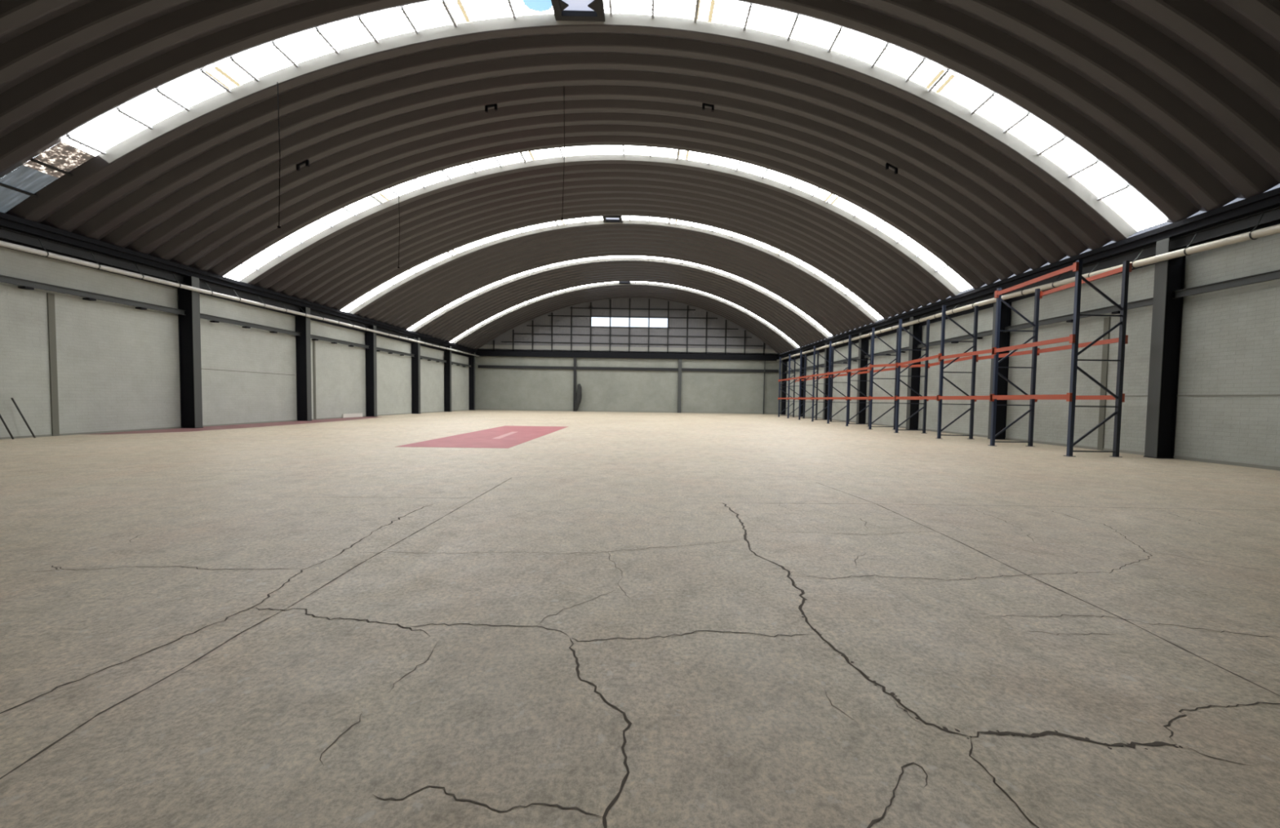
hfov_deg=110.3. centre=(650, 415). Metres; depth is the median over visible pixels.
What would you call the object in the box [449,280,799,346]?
window
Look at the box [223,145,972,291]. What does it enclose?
window
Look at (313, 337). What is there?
wall rail
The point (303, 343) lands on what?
steel column
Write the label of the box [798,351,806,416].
steel column
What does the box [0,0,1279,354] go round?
ceiling
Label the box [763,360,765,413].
wall post
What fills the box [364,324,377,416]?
steel column
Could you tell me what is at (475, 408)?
baseboard
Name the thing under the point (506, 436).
floor marking
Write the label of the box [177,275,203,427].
steel column
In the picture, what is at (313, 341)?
trim
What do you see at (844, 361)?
wall rail
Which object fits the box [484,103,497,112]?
bracket
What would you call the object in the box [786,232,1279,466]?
wall
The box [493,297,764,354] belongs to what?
frame
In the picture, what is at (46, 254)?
drain pipe
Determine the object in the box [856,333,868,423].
steel column
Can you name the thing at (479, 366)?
wall rail
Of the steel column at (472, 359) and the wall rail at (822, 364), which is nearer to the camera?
the wall rail at (822, 364)
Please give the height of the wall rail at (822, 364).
0.210 m
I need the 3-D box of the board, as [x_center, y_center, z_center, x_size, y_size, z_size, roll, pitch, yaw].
[-15.683,-0.022,23.478,0.030,0.200,1.404,1,2,4]
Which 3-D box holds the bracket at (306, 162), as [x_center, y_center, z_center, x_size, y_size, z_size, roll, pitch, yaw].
[-10.350,-7.461,13.256,0.352,0.296,0.060,1,2,-1]
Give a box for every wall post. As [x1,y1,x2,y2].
[573,357,576,411]
[676,359,681,413]
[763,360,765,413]
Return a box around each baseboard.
[0,409,466,439]
[475,408,777,413]
[785,413,1279,470]
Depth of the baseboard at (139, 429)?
13.98 m
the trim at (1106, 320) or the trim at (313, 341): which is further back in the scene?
the trim at (313, 341)
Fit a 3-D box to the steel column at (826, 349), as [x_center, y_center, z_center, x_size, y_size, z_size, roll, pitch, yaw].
[11.780,-2.263,29.591,0.410,5.040,0.290,1,2,-1]
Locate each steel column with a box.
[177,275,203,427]
[295,306,311,421]
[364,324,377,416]
[411,337,420,413]
[444,346,451,411]
[468,352,475,409]
[780,356,786,414]
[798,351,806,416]
[822,343,831,419]
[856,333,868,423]
[905,316,922,429]
[987,291,1011,439]
[1143,237,1186,458]
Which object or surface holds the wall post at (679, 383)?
on the floor
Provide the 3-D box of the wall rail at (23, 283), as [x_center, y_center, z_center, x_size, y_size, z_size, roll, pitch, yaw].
[-15.496,-3.224,10.093,0.190,0.210,9.490,1,2,-1]
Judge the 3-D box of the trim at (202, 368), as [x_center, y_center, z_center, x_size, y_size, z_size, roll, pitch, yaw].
[-15.710,-1.720,17.509,0.006,0.020,4.400,1,2,-1]
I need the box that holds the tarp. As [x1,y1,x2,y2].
[573,383,582,411]
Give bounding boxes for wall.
[0,246,468,437]
[475,297,781,413]
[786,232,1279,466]
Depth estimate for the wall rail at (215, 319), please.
17.11 m
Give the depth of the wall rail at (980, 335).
17.16 m
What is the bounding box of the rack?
[777,259,1132,457]
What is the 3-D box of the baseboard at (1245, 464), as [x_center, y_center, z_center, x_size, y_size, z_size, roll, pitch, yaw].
[12.039,0.637,18.740,0.015,0.070,43.390,1,2,-1]
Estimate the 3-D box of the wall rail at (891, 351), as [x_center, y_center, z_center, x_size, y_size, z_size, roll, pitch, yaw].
[11.951,-3.154,22.349,0.190,0.210,4.690,1,2,-1]
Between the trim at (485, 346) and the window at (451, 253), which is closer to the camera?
the window at (451, 253)
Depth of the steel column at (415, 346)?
29.51 m
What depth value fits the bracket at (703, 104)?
13.27 m
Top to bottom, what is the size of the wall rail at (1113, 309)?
0.210 m
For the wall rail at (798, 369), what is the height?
0.210 m
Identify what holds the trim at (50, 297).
attached to the wall at (118, 364)
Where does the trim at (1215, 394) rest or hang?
attached to the wall at (1230, 340)
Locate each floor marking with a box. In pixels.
[87,416,380,434]
[396,425,568,448]
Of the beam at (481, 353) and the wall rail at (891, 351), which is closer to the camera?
the wall rail at (891, 351)
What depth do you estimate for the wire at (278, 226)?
10.71 m
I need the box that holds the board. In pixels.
[342,413,362,417]
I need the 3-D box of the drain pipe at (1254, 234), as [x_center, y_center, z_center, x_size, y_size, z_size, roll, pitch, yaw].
[11.649,-4.108,20.964,0.326,0.665,38.002,1,2,-1]
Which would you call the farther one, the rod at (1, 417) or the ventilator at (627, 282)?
the ventilator at (627, 282)
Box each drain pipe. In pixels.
[0,237,479,356]
[777,212,1279,360]
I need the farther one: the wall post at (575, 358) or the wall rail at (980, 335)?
the wall post at (575, 358)
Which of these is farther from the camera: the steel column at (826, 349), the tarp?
the tarp
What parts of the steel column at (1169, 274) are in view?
plate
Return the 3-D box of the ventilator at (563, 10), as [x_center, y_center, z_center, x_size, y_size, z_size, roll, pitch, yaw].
[-1.667,-9.515,10.284,1.180,0.160,0.740,1,2,-1]
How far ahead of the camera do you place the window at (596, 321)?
40.00 m
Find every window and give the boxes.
[0,0,1165,231]
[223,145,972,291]
[341,215,883,319]
[406,255,831,336]
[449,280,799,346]
[591,316,667,327]
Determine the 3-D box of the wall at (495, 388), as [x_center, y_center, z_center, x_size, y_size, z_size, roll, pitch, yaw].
[-1.970,-5.529,40.194,28.200,10.368,0.200,1,2,-1]
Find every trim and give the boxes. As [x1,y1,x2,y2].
[46,293,59,435]
[201,368,295,375]
[312,340,316,419]
[479,344,777,353]
[780,182,1279,354]
[1097,316,1111,450]
[1124,394,1279,396]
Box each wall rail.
[0,274,186,315]
[200,313,301,336]
[311,334,369,348]
[376,346,413,356]
[420,355,446,362]
[451,361,471,367]
[478,364,778,372]
[785,368,799,373]
[803,363,824,369]
[831,356,857,364]
[863,346,908,358]
[915,329,992,348]
[1003,297,1153,332]
[1173,269,1279,298]
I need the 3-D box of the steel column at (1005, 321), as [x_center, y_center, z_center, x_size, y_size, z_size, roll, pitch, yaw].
[11.908,-1.718,15.172,0.410,5.040,0.290,1,2,-1]
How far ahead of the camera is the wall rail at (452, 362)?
36.89 m
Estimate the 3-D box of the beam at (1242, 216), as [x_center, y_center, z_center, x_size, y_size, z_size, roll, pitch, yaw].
[11.873,-4.305,18.552,0.370,0.715,43.390,1,2,-1]
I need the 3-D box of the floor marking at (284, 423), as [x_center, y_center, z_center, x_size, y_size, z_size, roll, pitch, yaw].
[-14.806,0.284,18.493,1.750,0.001,12.600,1,2,-1]
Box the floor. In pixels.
[0,409,1279,827]
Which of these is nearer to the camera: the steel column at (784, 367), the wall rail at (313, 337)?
the wall rail at (313, 337)
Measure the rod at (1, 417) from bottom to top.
0.998 m
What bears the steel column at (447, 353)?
on the floor
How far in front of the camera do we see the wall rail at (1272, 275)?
9.23 m
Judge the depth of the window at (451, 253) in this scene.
22.56 m
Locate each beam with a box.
[0,211,477,357]
[475,350,779,360]
[778,186,1279,361]
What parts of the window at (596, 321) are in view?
pane, pane, pane, pane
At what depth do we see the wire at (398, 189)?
16.06 m
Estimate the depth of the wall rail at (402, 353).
27.08 m
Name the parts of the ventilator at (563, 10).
pane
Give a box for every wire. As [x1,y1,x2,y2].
[276,81,280,227]
[397,189,399,267]
[561,85,564,219]
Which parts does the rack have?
post, upright frame, post, post, upright frame, post, post, upright frame, post, post, upright frame, post, post, upright frame, post, post, upright frame, post, post, upright frame, post, post, upright frame, post, post, upright frame, post, post, upright frame, post, post, upright frame, post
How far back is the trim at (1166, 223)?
10.88 m
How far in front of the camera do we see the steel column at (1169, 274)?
10.28 m
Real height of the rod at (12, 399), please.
0.998 m
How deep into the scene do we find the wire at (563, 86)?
12.82 m
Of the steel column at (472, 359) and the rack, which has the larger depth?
the steel column at (472, 359)
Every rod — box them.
[0,413,14,439]
[10,397,35,437]
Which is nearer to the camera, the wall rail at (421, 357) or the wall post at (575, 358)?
the wall rail at (421, 357)
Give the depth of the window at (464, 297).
28.70 m
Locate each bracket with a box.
[296,160,309,170]
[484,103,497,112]
[702,103,714,111]
[885,162,897,173]
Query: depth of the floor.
2.31 m
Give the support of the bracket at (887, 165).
attached to the ceiling
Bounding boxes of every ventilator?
[551,0,604,21]
[602,215,622,222]
[618,280,631,284]
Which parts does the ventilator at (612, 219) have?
pane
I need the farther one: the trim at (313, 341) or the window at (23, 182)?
the trim at (313, 341)
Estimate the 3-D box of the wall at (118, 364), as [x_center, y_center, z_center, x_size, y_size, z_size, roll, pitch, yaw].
[-15.812,-2.374,18.379,0.200,5.300,43.390,1,2,-1]
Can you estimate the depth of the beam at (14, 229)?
14.06 m
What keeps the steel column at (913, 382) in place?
on the floor
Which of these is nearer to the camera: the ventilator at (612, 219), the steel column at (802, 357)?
the ventilator at (612, 219)
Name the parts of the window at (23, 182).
pane, pane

